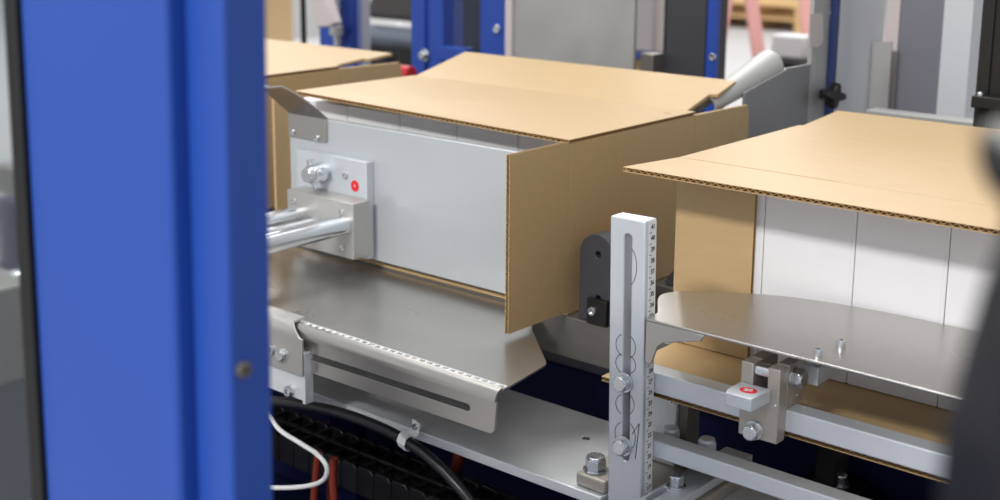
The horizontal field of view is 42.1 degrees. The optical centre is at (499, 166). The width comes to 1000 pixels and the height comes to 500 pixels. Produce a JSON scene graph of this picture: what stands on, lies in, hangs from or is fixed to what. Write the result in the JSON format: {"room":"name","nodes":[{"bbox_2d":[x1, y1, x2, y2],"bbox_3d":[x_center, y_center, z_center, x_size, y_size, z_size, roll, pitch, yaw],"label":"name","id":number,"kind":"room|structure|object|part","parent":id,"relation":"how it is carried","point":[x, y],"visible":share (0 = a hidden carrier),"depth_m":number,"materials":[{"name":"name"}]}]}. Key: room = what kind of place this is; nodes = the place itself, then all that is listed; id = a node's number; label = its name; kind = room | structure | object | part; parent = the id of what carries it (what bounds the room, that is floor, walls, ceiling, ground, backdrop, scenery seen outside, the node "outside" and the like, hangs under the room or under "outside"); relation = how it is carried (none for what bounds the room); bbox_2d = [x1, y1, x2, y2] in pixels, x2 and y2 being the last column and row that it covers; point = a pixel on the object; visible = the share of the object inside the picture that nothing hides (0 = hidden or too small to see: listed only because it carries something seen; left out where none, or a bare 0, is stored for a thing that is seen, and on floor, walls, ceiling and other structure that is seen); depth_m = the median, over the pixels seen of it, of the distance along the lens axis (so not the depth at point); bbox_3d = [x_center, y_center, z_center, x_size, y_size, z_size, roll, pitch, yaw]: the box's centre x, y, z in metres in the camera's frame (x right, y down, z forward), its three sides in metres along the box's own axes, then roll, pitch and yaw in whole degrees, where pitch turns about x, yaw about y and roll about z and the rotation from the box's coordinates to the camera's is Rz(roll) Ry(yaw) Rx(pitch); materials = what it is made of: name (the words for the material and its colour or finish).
{"room":"factory floor","nodes":[
{"label":"factory floor","id":0,"kind":"room"},
{"bbox_2d":[724,0,886,107],"bbox_3d":[0.112,-4.061,26.368,57.000,0.050,51.000,10,15,39],"label":"floor","id":1,"kind":"structure","parent":0,"point":[738,49],"depth_m":12.64,"materials":[{"name":"concrete"}]},
{"bbox_2d":[3,0,271,499],"bbox_3d":[-0.192,0.538,0.752,0.162,1.420,0.038,12,16,39],"label":"post","id":2,"kind":"object","parent":1,"relation":"on","point":[139,144],"visible":1,"depth_m":0.61,"materials":[{"name":"metal"}]},
{"bbox_2d":[0,0,31,499],"bbox_3d":[-0.361,0.221,0.817,0.288,0.810,0.003,10,15,39],"label":"frame post edge","id":3,"kind":"structure","parent":2,"relation":"attached to","point":[15,477],"depth_m":0.70,"materials":[{"name":"white"}]},
{"bbox_3d":[-0.205,0.537,0.750,0.121,1.420,0.014,12,16,39],"label":"door frame","id":4,"kind":"part","parent":2,"relation":"part of","materials":[{"name":"blue metal"}]},
{"bbox_2d":[272,471,326,499],"bbox_3d":[-0.082,0.722,1.974,3.050,0.560,1.674,10,15,39],"label":"base cabinet","id":5,"kind":"object","parent":1,"relation":"on","point":[302,494],"visible":0.02,"depth_m":1.84,"materials":[{"name":"metal"}]},
{"bbox_2d":[300,0,306,42],"bbox_3d":[-0.455,-0.364,3.002,0.012,1.140,0.010,10,15,39],"label":"rod","id":6,"kind":"object","parent":5,"relation":"on","point":[302,2],"visible":0.2,"depth_m":3.00,"materials":[{"name":"plastic"}]},
{"bbox_2d":[310,450,321,499],"bbox_3d":[-0.214,0.421,1.515,0.019,0.195,0.008,10,15,39],"label":"hose","id":7,"kind":"object","parent":5,"relation":"on","point":[316,463],"visible":0.76,"depth_m":1.50,"materials":[{"name":"red rubber"}]},
{"bbox_2d":[326,421,329,499],"bbox_3d":[-0.220,0.391,1.728,0.029,0.167,0.012,10,15,39],"label":"hose","id":8,"kind":"object","parent":5,"relation":"on","point":[327,482],"visible":0.05,"depth_m":1.74,"materials":[{"name":"red rubber"}]},
{"bbox_2d":[329,456,337,499],"bbox_3d":[-0.190,0.425,1.495,0.012,0.196,0.009,10,15,39],"label":"hose","id":9,"kind":"object","parent":5,"relation":"on","point":[333,464],"visible":0.98,"depth_m":1.48,"materials":[{"name":"red rubber"}]},
{"bbox_2d":[310,0,357,67],"bbox_3d":[-0.359,-0.318,2.786,0.094,1.140,0.228,1,12,2],"label":"frame post","id":10,"kind":"object","parent":5,"relation":"on","point":[337,20],"visible":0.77,"depth_m":2.82,"materials":[{"name":"metal"}]},
{"bbox_3d":[-0.355,-0.327,2.829,0.017,1.140,0.017,10,15,39],"label":"rod","id":11,"kind":"part","parent":10,"relation":"part of","materials":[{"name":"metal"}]},
{"bbox_2d":[357,0,370,65],"bbox_3d":[-0.308,-0.344,2.913,0.021,1.140,0.030,10,15,39],"label":"post","id":12,"kind":"object","parent":5,"relation":"on","point":[363,6],"visible":0.15,"depth_m":2.91,"materials":[{"name":"metal"}]},
{"bbox_2d":[400,65,416,76],"bbox_3d":[-0.185,0.058,2.526,0.040,0.513,0.034,10,15,39],"label":"handle","id":13,"kind":"object","parent":5,"relation":"on","point":[406,70],"visible":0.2,"depth_m":2.46,"materials":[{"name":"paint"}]},
{"bbox_2d":[411,0,480,74],"bbox_3d":[-0.093,-0.263,2.533,0.180,1.140,0.075,10,15,39],"label":"frame post","id":14,"kind":"object","parent":5,"relation":"on","point":[441,30],"visible":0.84,"depth_m":2.53,"materials":[{"name":"metal"}]},
{"bbox_2d":[421,49,428,60],"bbox_3d":[-0.148,-0.220,2.558,0.024,0.024,0.002,10,15,39],"label":"washer","id":15,"kind":"object","parent":14,"relation":"in","point":[424,52],"depth_m":2.55,"materials":[{"name":"metal"}]},
{"bbox_3d":[-0.052,-0.400,2.482,0.093,0.750,0.004,10,15,39],"label":"guard pane","id":16,"kind":"part","parent":14,"relation":"part of","materials":[{"name":"blue"}]},
{"bbox_2d":[450,453,463,473],"bbox_3d":[-0.054,0.414,1.562,0.034,0.192,0.013,10,15,39],"label":"hose","id":17,"kind":"object","parent":5,"relation":"on","point":[457,461],"visible":0.28,"depth_m":1.54,"materials":[{"name":"red rubber"}]},
{"bbox_2d":[268,207,672,499],"bbox_3d":[-0.027,0.307,1.633,1.950,0.392,0.199,10,15,39],"label":"conveyor","id":18,"kind":"object","parent":5,"relation":"on","point":[571,336],"visible":0.02,"depth_m":1.40,"materials":[{"name":"metal"}]},
{"bbox_2d":[266,39,401,208],"bbox_3d":[-0.491,-0.076,2.008,0.489,0.197,0.468,10,15,39],"label":"carton","id":19,"kind":"object","parent":18,"relation":"on","point":[295,66],"visible":0.09,"depth_m":1.94,"materials":[{"name":"cardboard"}]},
{"bbox_3d":[-0.495,-0.161,1.974,0.475,0.005,0.245,10,15,39],"label":"panel","id":20,"kind":"part","parent":19,"relation":"part of","materials":[{"name":"cardboard"}]},
{"bbox_3d":[-0.143,0.301,1.729,0.050,0.363,0.184,10,15,39],"label":"leg","id":21,"kind":"part","parent":18,"relation":"part of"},
{"bbox_2d":[269,247,545,433],"bbox_3d":[-0.147,0.187,1.424,0.538,0.083,0.225,10,15,39],"label":"plate","id":22,"kind":"object","parent":18,"relation":"attached to","point":[454,344],"depth_m":1.34,"materials":[{"name":"silver metal"}]},
{"bbox_3d":[-0.235,0.181,1.375,0.110,0.052,0.029,10,15,39],"label":"angle plate","id":23,"kind":"part","parent":22,"relation":"part of","materials":[{"name":"metal"}]},
{"bbox_3d":[-0.242,0.209,1.378,0.105,0.054,0.005,10,15,39],"label":"plate","id":24,"kind":"part","parent":22,"relation":"part of","materials":[{"name":"metal"}]},
{"bbox_3d":[-0.237,0.196,1.377,0.110,0.083,0.034,10,15,39],"label":"lip bracket","id":25,"kind":"part","parent":22,"relation":"part of","materials":[{"name":"silver metal"}]},
{"bbox_2d":[271,415,329,489],"bbox_3d":[-0.277,0.310,1.433,0.260,0.136,0.005,10,15,39],"label":"cable","id":26,"kind":"object","parent":22,"relation":"hanging from","point":[274,423],"visible":0.62,"depth_m":1.37,"materials":[{"name":"white plastic"}]},
{"bbox_2d":[267,85,520,293],"bbox_3d":[-0.258,0.047,1.341,0.392,0.210,0.456,10,15,39],"label":"plate","id":27,"kind":"object","parent":22,"relation":"on","point":[433,205],"visible":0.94,"depth_m":1.50,"materials":[{"name":"metal"}]},
{"bbox_3d":[-0.370,0.088,1.413,0.023,0.023,0.406,10,15,39],"label":"guide rod","id":28,"kind":"part","parent":27,"relation":"part of","materials":[{"name":"silver metal"}]},
{"bbox_3d":[-0.349,0.095,1.396,0.017,0.015,0.406,10,15,39],"label":"piston rod","id":29,"kind":"part","parent":27,"relation":"part of","materials":[{"name":"silver metal"}]},
{"bbox_3d":[-0.312,0.098,1.365,0.023,0.023,0.406,10,15,39],"label":"guide rod","id":30,"kind":"part","parent":27,"relation":"part of","materials":[{"name":"silver metal"}]},
{"bbox_3d":[-0.223,0.008,1.560,0.025,0.025,0.028,10,15,39],"label":"knob","id":31,"kind":"part","parent":27,"relation":"part of","materials":[{"name":"silver metal"}]},
{"bbox_3d":[-0.200,0.043,1.573,0.124,0.118,0.012,10,15,39],"label":"mounting plate","id":32,"kind":"part","parent":27,"relation":"part of","materials":[{"name":"metal"}]},
{"bbox_3d":[0.027,0.117,1.657,1.950,0.030,0.036,10,15,39],"label":"slide rail","id":33,"kind":"part","parent":18,"relation":"part of","materials":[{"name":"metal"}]},
{"bbox_3d":[-0.079,0.150,1.536,1.950,0.046,0.033,10,15,39],"label":"slide rail","id":34,"kind":"part","parent":18,"relation":"part of","materials":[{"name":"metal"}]},
{"bbox_2d":[272,52,748,333],"bbox_3d":[-0.021,0.001,1.617,0.475,0.213,0.468,10,15,39],"label":"carton","id":35,"kind":"object","parent":18,"relation":"on","point":[604,121],"visible":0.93,"depth_m":1.49,"materials":[{"name":"cardboard"}]},
{"bbox_2d":[304,97,350,120],"bbox_3d":[-0.163,-0.011,1.734,0.091,0.176,0.195,10,15,39],"label":"pack","id":36,"kind":"object","parent":35,"relation":"in","point":[330,109],"visible":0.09,"depth_m":1.64},
{"bbox_2d":[348,105,400,129],"bbox_3d":[-0.093,0.002,1.676,0.091,0.176,0.195,10,15,39],"label":"pack","id":37,"kind":"object","parent":35,"relation":"in","point":[356,114],"visible":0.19,"depth_m":1.59},
{"bbox_2d":[400,114,456,139],"bbox_3d":[-0.023,0.014,1.618,0.091,0.176,0.195,10,15,39],"label":"pack","id":38,"kind":"object","parent":35,"relation":"in","point":[409,123],"visible":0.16,"depth_m":1.53},
{"bbox_2d":[457,124,518,149],"bbox_3d":[0.047,0.027,1.560,0.091,0.176,0.195,10,15,39],"label":"pack","id":39,"kind":"object","parent":35,"relation":"in","point":[464,133],"visible":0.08,"depth_m":1.47},
{"bbox_3d":[-0.024,-0.080,1.583,0.460,0.012,0.245,10,15,39],"label":"panel","id":40,"kind":"part","parent":35,"relation":"part of","materials":[{"name":"cardboard"}]},
{"bbox_2d":[519,135,559,150],"bbox_3d":[0.117,0.040,1.502,0.091,0.176,0.195,10,15,39],"label":"pack","id":41,"kind":"object","parent":35,"relation":"in","point":[525,143],"visible":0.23,"depth_m":1.43},
{"bbox_2d":[579,231,610,326],"bbox_3d":[0.104,0.116,1.359,0.046,0.096,0.030,10,15,39],"label":"plate","id":42,"kind":"object","parent":18,"relation":"on","point":[595,250],"visible":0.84,"depth_m":1.35,"materials":[{"name":"black metal"}]},
{"bbox_2d":[665,270,673,285],"bbox_3d":[0.237,0.094,1.466,0.105,0.097,0.020,10,15,39],"label":"plate","id":43,"kind":"object","parent":18,"relation":"on","point":[670,280],"visible":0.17,"depth_m":1.50,"materials":[{"name":"grey metal"}]},
{"bbox_2d":[601,111,999,480],"bbox_3d":[0.429,0.097,1.226,0.492,0.191,0.501,10,15,39],"label":"carton","id":44,"kind":"object","parent":18,"relation":"on","point":[929,172],"visible":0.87,"depth_m":1.22,"materials":[{"name":"cardboard"}]},
{"bbox_2d":[750,195,765,355],"bbox_3d":[0.287,0.075,1.338,0.088,0.176,0.231,10,15,39],"label":"pack","id":45,"kind":"object","parent":44,"relation":"in","point":[761,200],"visible":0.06,"depth_m":1.22},
{"bbox_2d":[759,196,857,382],"bbox_3d":[0.356,0.088,1.281,0.091,0.176,0.231,10,15,39],"label":"pack","id":46,"kind":"object","parent":44,"relation":"in","point":[810,249],"visible":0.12,"depth_m":1.19},
{"bbox_3d":[0.435,0.007,1.203,0.478,0.005,0.245,10,15,39],"label":"panel","id":47,"kind":"part","parent":44,"relation":"part of","materials":[{"name":"cardboard"}]},
{"bbox_2d":[847,212,951,406],"bbox_3d":[0.423,0.100,1.226,0.084,0.176,0.231,10,15,39],"label":"pack","id":48,"kind":"object","parent":44,"relation":"in","point":[902,266],"visible":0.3,"depth_m":1.13},
{"bbox_2d":[938,228,999,409],"bbox_3d":[0.488,0.112,1.172,0.085,0.176,0.231,10,15,39],"label":"pack","id":49,"kind":"object","parent":44,"relation":"in","point":[971,252],"visible":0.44,"depth_m":1.10},
{"bbox_2d":[480,0,504,55],"bbox_3d":[0.004,-0.247,2.458,0.064,1.140,0.066,10,15,39],"label":"frame post","id":50,"kind":"object","parent":5,"relation":"on","point":[492,18],"visible":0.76,"depth_m":2.43,"materials":[{"name":"metal"}]},
{"bbox_2d":[505,0,637,69],"bbox_3d":[0.121,-0.238,2.297,0.282,1.190,0.014,10,15,39],"label":"panel","id":51,"kind":"object","parent":5,"relation":"on","point":[603,33],"visible":0.2,"depth_m":2.29,"materials":[{"name":"grey metal"}]},
{"bbox_3d":[0.017,-0.255,2.378,0.016,1.190,0.006,10,15,39],"label":"edge trim","id":52,"kind":"part","parent":51,"relation":"part of","materials":[{"name":"silver metal"}]},
{"bbox_2d":[271,350,937,499],"bbox_3d":[-0.120,0.366,1.573,2.200,0.300,0.265,10,15,39],"label":"support frame","id":53,"kind":"object","parent":5,"relation":"on","point":[573,384],"visible":0.02,"depth_m":1.48,"materials":[{"name":"metal"}]},
{"bbox_2d":[271,407,518,499],"bbox_3d":[-0.179,0.357,1.576,0.476,0.036,0.064,10,15,39],"label":"chain","id":54,"kind":"object","parent":53,"relation":"attached to","point":[367,469],"visible":0.72,"depth_m":1.55,"materials":[{"name":"black plastic"}]},
{"bbox_2d":[313,354,781,499],"bbox_3d":[-0.032,0.264,1.381,1.050,0.010,0.151,10,15,39],"label":"base plate","id":55,"kind":"object","parent":53,"relation":"on","point":[537,441],"visible":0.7,"depth_m":1.33,"materials":[{"name":"metal"}]},
{"bbox_2d":[397,419,419,451],"bbox_3d":[-0.093,0.273,1.316,0.011,0.028,0.024,10,15,39],"label":"clip","id":56,"kind":"object","parent":55,"relation":"attached to","point":[413,432],"visible":1,"depth_m":1.31,"materials":[{"name":"metal"}]},
{"bbox_2d":[271,396,475,499],"bbox_3d":[-0.201,0.323,1.415,0.488,0.155,0.012,10,15,39],"label":"hose","id":57,"kind":"object","parent":56,"relation":"hanging from","point":[411,444],"visible":0.78,"depth_m":1.33,"materials":[{"name":"black rubber"}]},
{"bbox_3d":[-0.146,0.243,1.476,0.748,0.010,0.151,10,15,39],"label":"plate","id":58,"kind":"part","parent":55,"relation":"part of","materials":[{"name":"metal"}]},
{"bbox_2d":[608,212,656,499],"bbox_3d":[0.114,0.179,1.148,0.037,0.275,0.027,9,15,39],"label":"bar","id":59,"kind":"object","parent":55,"relation":"on","point":[633,237],"visible":0.97,"depth_m":1.14,"materials":[{"name":"metal"}]},
{"bbox_2d":[615,436,631,455],"bbox_3d":[0.110,0.249,1.159,0.018,0.018,0.002,9,14,39],"label":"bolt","id":60,"kind":"object","parent":59,"relation":"in","point":[623,444],"depth_m":1.15,"materials":[{"name":"metal"}]},
{"bbox_2d":[616,372,632,392],"bbox_3d":[0.109,0.190,1.147,0.018,0.018,0.002,9,14,39],"label":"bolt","id":61,"kind":"object","parent":59,"relation":"in","point":[624,380],"depth_m":1.14,"materials":[{"name":"metal"}]},
{"bbox_2d":[652,431,869,499],"bbox_3d":[0.365,0.290,0.985,0.658,0.016,0.019,10,15,39],"label":"rail","id":62,"kind":"object","parent":59,"relation":"attached to","point":[742,472],"visible":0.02,"depth_m":1.11,"materials":[{"name":"metal"}]},
{"bbox_2d":[654,364,941,475],"bbox_3d":[0.365,0.230,0.972,0.658,0.019,0.019,10,15,39],"label":"rail","id":63,"kind":"object","parent":59,"relation":"attached to","point":[916,453],"visible":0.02,"depth_m":1.04,"materials":[{"name":"metal"}]},
{"bbox_2d":[725,350,841,443],"bbox_3d":[0.251,0.179,1.100,0.048,0.079,0.166,10,15,39],"label":"clamp","id":64,"kind":"object","parent":63,"relation":"attached to","point":[767,387],"visible":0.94,"depth_m":1.06,"materials":[{"name":"metal"}]},
{"bbox_3d":[0.200,0.186,1.054,0.028,0.011,0.030,10,15,39],"label":"handle","id":65,"kind":"part","parent":64,"relation":"part of","materials":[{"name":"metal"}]},
{"bbox_2d":[746,420,762,439],"bbox_3d":[0.209,0.217,1.071,0.016,0.016,0.002,10,15,39],"label":"washer","id":66,"kind":"object","parent":64,"relation":"in","point":[754,428],"depth_m":1.07,"materials":[{"name":"metal"}]},
{"bbox_2d":[788,366,799,388],"bbox_3d":[0.242,0.172,1.067,0.002,0.019,0.019,10,15,39],"label":"washer","id":67,"kind":"object","parent":64,"relation":"in","point":[793,371],"depth_m":1.06,"materials":[{"name":"metal"}]},
{"bbox_3d":[0.286,0.165,1.115,0.018,0.016,0.094,10,15,39],"label":"arm","id":68,"kind":"part","parent":64,"relation":"part of","materials":[{"name":"metal"}]},
{"bbox_2d":[645,291,968,398],"bbox_3d":[0.322,0.162,1.064,0.438,0.046,0.157,10,15,39],"label":"plate","id":69,"kind":"object","parent":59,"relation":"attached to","point":[914,353],"visible":0.99,"depth_m":1.09,"materials":[{"name":"silver metal"}]},
{"bbox_2d":[577,452,740,499],"bbox_3d":[0.152,0.282,1.211,0.120,0.027,0.114,10,15,39],"label":"block","id":70,"kind":"object","parent":55,"relation":"on","point":[593,475],"visible":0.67,"depth_m":1.20,"materials":[{"name":"metal"}]},
{"bbox_2d":[583,465,607,474],"bbox_3d":[0.089,0.281,1.211,0.023,0.002,0.023,4,12,17],"label":"washer","id":71,"kind":"object","parent":70,"relation":"in","point":[587,469],"depth_m":1.20,"materials":[{"name":"metal"}]},
{"bbox_2d":[652,397,719,467],"bbox_3d":[0.167,0.244,1.202,0.096,0.080,0.058,10,15,39],"label":"plate","id":72,"kind":"object","parent":70,"relation":"on","point":[676,420],"visible":0.41,"depth_m":1.21,"materials":[{"name":"metal"}]},
{"bbox_3d":[0.151,0.239,1.225,0.040,0.080,0.010,10,15,39],"label":"plate","id":73,"kind":"part","parent":72,"relation":"part of","materials":[{"name":"metal"}]},
{"bbox_2d":[639,447,751,499],"bbox_3d":[0.174,0.280,1.172,0.029,0.020,0.163,10,15,39],"label":"bar","id":74,"kind":"object","parent":70,"relation":"on","point":[691,484],"visible":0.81,"depth_m":1.16,"materials":[{"name":"metal"}]},
{"bbox_2d":[666,482,685,490],"bbox_3d":[0.157,0.283,1.156,0.017,0.002,0.017,8,14,32],"label":"washer","id":75,"kind":"object","parent":74,"relation":"in","point":[670,486],"depth_m":1.15,"materials":[{"name":"metal"}]},
{"bbox_3d":[0.262,0.314,1.153,0.300,0.010,0.128,10,15,39],"label":"plate","id":76,"kind":"part","parent":55,"relation":"part of","materials":[{"name":"metal"}]},
{"bbox_2d":[640,0,727,313],"bbox_3d":[0.303,-0.208,2.164,0.106,1.190,0.110,10,15,39],"label":"column","id":77,"kind":"structure","parent":5,"relation":"on","point":[685,21],"depth_m":2.15,"materials":[{"name":"grey metal"}]},
{"bbox_2d":[704,0,720,111],"bbox_3d":[0.346,-0.198,2.117,0.021,1.190,0.016,10,15,39],"label":"frame post","id":78,"kind":"object","parent":5,"relation":"on","point":[714,6],"visible":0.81,"depth_m":2.11,"materials":[{"name":"metal"}]},
{"bbox_2d":[699,50,809,138],"bbox_3d":[0.322,0.162,1.745,0.049,0.631,0.237,10,15,39],"label":"folding plough","id":79,"kind":"object","parent":5,"relation":"on","point":[776,96],"visible":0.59,"depth_m":1.69,"materials":[{"name":"metal"}]},
{"bbox_2d":[807,0,830,123],"bbox_3d":[0.429,0.035,1.812,0.007,0.860,0.061,10,15,39],"label":"strip","id":80,"kind":"object","parent":5,"relation":"on","point":[819,16],"visible":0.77,"depth_m":1.77,"materials":[{"name":"grey metal"}]},
{"bbox_2d":[819,0,846,115],"bbox_3d":[0.453,0.020,1.812,0.039,0.890,0.046,10,15,39],"label":"post","id":81,"kind":"object","parent":5,"relation":"on","point":[835,4],"depth_m":1.78,"materials":[{"name":"metal"}]},
{"bbox_3d":[0.451,-0.101,1.793,0.019,0.014,0.021,10,15,39],"label":"stem","id":82,"kind":"part","parent":81,"relation":"part of","materials":[{"name":"black plastic"}]},
{"bbox_3d":[0.453,-0.099,1.782,0.035,0.036,0.037,10,15,39],"label":"star knob","id":83,"kind":"part","parent":81,"relation":"part of","materials":[{"name":"black plastic"}]},
{"bbox_2d":[802,445,870,495],"bbox_3d":[0.326,0.395,1.286,0.057,0.358,0.039,10,15,39],"label":"bracket","id":84,"kind":"object","parent":5,"relation":"on","point":[831,466],"visible":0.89,"depth_m":1.25,"materials":[{"name":"metal"}]},
{"bbox_3d":[0.322,0.263,1.256,0.023,0.087,0.027,10,15,39],"label":"post","id":85,"kind":"part","parent":84,"relation":"part of","materials":[{"name":"black metal"}]},
{"bbox_2d":[836,482,849,488],"bbox_3d":[0.329,0.306,1.257,0.020,0.002,0.020,-6,13,-27],"label":"washer","id":86,"kind":"object","parent":5,"relation":"in","point":[839,485],"depth_m":1.25,"materials":[{"name":"metal"}]},
{"bbox_2d":[834,0,982,118],"bbox_3d":[0.576,-0.020,1.858,0.163,0.950,0.133,10,15,39],"label":"frame","id":87,"kind":"object","parent":5,"relation":"on","point":[926,61],"visible":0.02,"depth_m":1.85,"materials":[{"name":"paint"}]},
{"bbox_3d":[0.514,-0.027,1.890,0.104,0.950,0.004,-8,15,-36],"label":"panel","id":88,"kind":"part","parent":87,"relation":"part of","materials":[{"name":"grey paint"}]},
{"bbox_3d":[0.612,-0.027,1.894,0.074,0.950,0.030,10,15,39],"label":"door","id":89,"kind":"part","parent":87,"relation":"part of","materials":[{"name":"grey metal"}]},
{"bbox_3d":[0.646,-0.017,1.846,0.040,0.950,0.060,10,15,39],"label":"panel","id":90,"kind":"part","parent":87,"relation":"part of","materials":[{"name":"grey paint"}]},
{"bbox_2d":[866,108,972,125],"bbox_3d":[0.644,0.224,1.649,0.407,0.559,0.030,10,15,39],"label":"rail","id":91,"kind":"object","parent":5,"relation":"on","point":[874,111],"visible":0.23,"depth_m":1.67,"materials":[{"name":"grey metal"}]},
{"bbox_2d":[971,0,999,127],"bbox_3d":[0.597,0.050,1.551,0.070,0.940,0.085,10,15,39],"label":"column","id":92,"kind":"structure","parent":5,"relation":"on","point":[985,103],"depth_m":1.51,"materials":[{"name":"metal"}]},
{"bbox_2d":[293,37,319,44],"bbox_3d":[-0.751,-0.150,5.735,1.000,0.720,1.000,10,15,39],"label":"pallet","id":93,"kind":"object","parent":1,"relation":"on","point":[316,41],"visible":0.02,"depth_m":6.06,"materials":[{"name":"wood"}]},
{"bbox_2d":[266,0,292,41],"bbox_3d":[-1.146,-0.754,5.553,0.440,0.530,0.300,10,15,39],"label":"box","id":94,"kind":"object","parent":93,"relation":"on","point":[279,13],"visible":0.02,"depth_m":5.49,"materials":[{"name":"cardboard"}]},
{"bbox_2d":[292,0,410,39],"bbox_3d":[-0.805,-0.847,7.157,1.700,1.500,1.000,10,15,39],"label":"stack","id":95,"kind":"object","parent":1,"relation":"on","point":[313,31],"visible":0.02,"depth_m":6.65,"materials":[{"name":"white"}]},
{"bbox_2d":[370,0,410,63],"bbox_3d":[-0.292,-0.074,3.629,0.532,1.438,0.593,10,15,39],"label":"roller","id":96,"kind":"object","parent":1,"relation":"on","point":[400,10],"visible":0.09,"depth_m":3.67,"materials":[{"name":"metal"}]},
{"bbox_3d":[-0.236,-0.359,3.644,0.480,0.045,0.140,10,15,39],"label":"seat","id":97,"kind":"part","parent":96,"relation":"part of","materials":[{"name":"grey metal"}]},
{"bbox_3d":[-0.203,-0.607,3.645,0.412,0.400,0.096,10,15,39],"label":"backrest","id":98,"kind":"part","parent":96,"relation":"part of","materials":[{"name":"metal"}]},
{"bbox_2d":[370,44,411,65],"bbox_3d":[-0.275,0.008,4.482,0.670,0.930,0.300,10,15,39],"label":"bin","id":99,"kind":"object","parent":1,"relation":"on","point":[405,55],"visible":0.02,"depth_m":4.25,"materials":[{"name":"black metal"}]},
{"bbox_2d":[636,0,664,69],"bbox_3d":[0.227,-0.101,3.625,0.520,1.500,0.085,10,15,39],"label":"post","id":100,"kind":"object","parent":1,"relation":"on","point":[650,13],"visible":0.02,"depth_m":3.39,"materials":[{"name":"grey metal"}]},
{"bbox_2d":[729,9,801,33],"bbox_3d":[2.987,-1.612,14.282,1.200,0.142,0.870,10,15,39],"label":"wooden pallet","id":101,"kind":"object","parent":1,"relation":"on","point":[782,19],"visible":0.2,"depth_m":14.11,"materials":[{"name":"brown wood"}]},
{"bbox_2d":[732,0,799,19],"bbox_3d":[2.988,-1.751,14.253,1.200,0.142,0.870,10,15,39],"label":"wooden pallet","id":102,"kind":"object","parent":101,"relation":"on","point":[767,7],"visible":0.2,"depth_m":14.08,"materials":[{"name":"brown wood"}]},
{"bbox_2d":[727,0,809,57],"bbox_3d":[0.791,-0.052,4.015,0.577,1.254,0.291,0,12,0],"label":"trestle","id":103,"kind":"object","parent":1,"relation":"on","point":[751,6],"visible":0.02,"depth_m":4.00,"materials":[{"name":"paint"}]},
{"bbox_3d":[0.618,-0.028,4.019,0.050,1.202,0.366,9,15,37],"label":"leg","id":104,"kind":"part","parent":103,"relation":"part of","materials":[{"name":"pink paint"}]},
{"bbox_3d":[0.842,-0.026,4.019,0.050,1.202,0.353,-8,14,-34],"label":"leg","id":105,"kind":"part","parent":103,"relation":"part of","materials":[{"name":"pink paint"}]},
{"bbox_3d":[0.994,-0.025,4.019,0.048,1.204,0.331,-6,13,-27],"label":"leg","id":106,"kind":"part","parent":103,"relation":"part of","materials":[{"name":"pink paint"}]},
{"bbox_2d":[781,58,806,67],"bbox_3d":[0.818,0.168,3.688,0.160,0.957,0.110,10,15,39],"label":"cart","id":107,"kind":"object","parent":1,"relation":"on","point":[787,63],"visible":0.02,"depth_m":3.54,"materials":[{"name":"plastic"}]},
{"bbox_2d":[771,33,807,59],"bbox_3d":[0.810,-0.334,3.593,0.100,0.063,0.070,10,15,39],"label":"box","id":108,"kind":"object","parent":107,"relation":"on","point":[786,45],"visible":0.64,"depth_m":3.56,"materials":[{"name":"white plastic"}]},
{"bbox_2d":[937,122,999,499],"bbox_3d":[0.095,0.656,0.364,0.027,1.351,0.035,0,12,0],"label":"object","id":109,"kind":"object","parent":1,"relation":"on","point":[969,469],"visible":1,"depth_m":0.24,"materials":[{"name":"black plastic"}]}
]}

